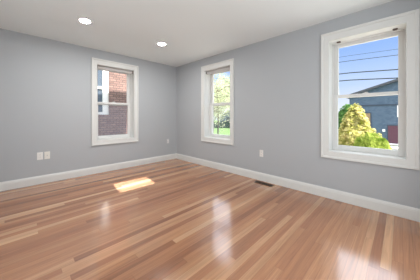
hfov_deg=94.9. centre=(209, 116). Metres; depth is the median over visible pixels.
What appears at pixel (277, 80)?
wall
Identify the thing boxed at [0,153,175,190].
baseboard
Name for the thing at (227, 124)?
hedge
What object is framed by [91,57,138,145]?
window
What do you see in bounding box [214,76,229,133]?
tree
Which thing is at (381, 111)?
house
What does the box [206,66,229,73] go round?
roller shade
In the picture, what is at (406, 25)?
window
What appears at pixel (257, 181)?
floor vent
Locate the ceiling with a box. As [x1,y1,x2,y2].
[0,0,393,66]
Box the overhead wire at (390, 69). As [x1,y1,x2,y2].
[226,69,397,96]
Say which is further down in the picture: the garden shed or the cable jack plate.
the cable jack plate
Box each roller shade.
[97,65,132,73]
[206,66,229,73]
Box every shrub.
[338,104,381,145]
[353,132,392,149]
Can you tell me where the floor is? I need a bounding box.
[0,159,419,279]
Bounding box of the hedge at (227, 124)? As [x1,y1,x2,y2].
[214,121,229,127]
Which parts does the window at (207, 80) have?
sash, sash, insect screen frame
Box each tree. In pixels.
[214,73,229,115]
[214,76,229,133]
[214,91,228,125]
[338,104,352,130]
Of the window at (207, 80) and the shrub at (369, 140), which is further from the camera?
the shrub at (369, 140)
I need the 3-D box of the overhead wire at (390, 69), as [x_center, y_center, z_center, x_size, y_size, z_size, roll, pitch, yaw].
[4.694,-2.392,16.498,24.002,0.840,0.058,0,0,45]
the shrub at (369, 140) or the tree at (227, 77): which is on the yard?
the tree at (227, 77)
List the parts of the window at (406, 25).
sill, sash, sash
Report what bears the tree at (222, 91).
on the yard
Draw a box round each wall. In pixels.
[0,28,175,181]
[176,0,419,208]
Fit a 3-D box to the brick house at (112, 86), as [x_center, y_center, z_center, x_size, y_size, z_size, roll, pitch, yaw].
[-8.727,-2.927,8.816,8.320,11.300,12.800,0,0,45]
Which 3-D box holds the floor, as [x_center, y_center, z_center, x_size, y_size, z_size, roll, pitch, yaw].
[-0.460,1.183,2.257,5.240,0.120,4.040,0,0,45]
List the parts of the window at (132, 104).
sash, sash, sill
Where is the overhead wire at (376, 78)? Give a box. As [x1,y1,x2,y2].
[341,78,397,80]
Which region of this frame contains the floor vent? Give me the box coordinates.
[255,180,273,186]
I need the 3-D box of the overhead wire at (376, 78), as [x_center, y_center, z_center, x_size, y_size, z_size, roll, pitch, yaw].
[4.694,-1.936,16.498,24.002,0.830,0.058,0,0,45]
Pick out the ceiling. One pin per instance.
(191, 30)
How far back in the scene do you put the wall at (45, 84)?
3.40 m
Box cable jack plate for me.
[44,151,49,158]
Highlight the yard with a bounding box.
[214,122,229,134]
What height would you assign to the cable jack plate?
0.125 m
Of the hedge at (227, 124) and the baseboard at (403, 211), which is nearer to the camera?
the baseboard at (403, 211)
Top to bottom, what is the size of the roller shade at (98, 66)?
0.071 m
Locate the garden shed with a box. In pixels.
[220,113,229,122]
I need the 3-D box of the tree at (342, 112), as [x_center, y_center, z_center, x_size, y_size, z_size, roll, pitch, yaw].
[12.159,0.813,16.895,2.160,3.824,2.469,0,0,45]
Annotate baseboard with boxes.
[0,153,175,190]
[176,153,419,221]
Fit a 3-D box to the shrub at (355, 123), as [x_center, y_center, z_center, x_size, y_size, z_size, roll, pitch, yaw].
[5.832,1.159,7.783,1.888,3.415,1.908,0,0,45]
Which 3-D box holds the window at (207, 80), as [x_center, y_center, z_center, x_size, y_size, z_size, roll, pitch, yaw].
[0.242,-0.284,4.222,0.936,1.711,0.338,0,0,45]
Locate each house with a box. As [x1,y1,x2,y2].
[98,70,126,135]
[348,79,397,145]
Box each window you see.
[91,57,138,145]
[201,58,233,144]
[321,8,419,169]
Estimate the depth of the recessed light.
2.64 m
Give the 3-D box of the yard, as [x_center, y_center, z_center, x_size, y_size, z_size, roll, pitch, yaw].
[-0.912,2.298,38.848,40.600,0.850,40.100,0,0,45]

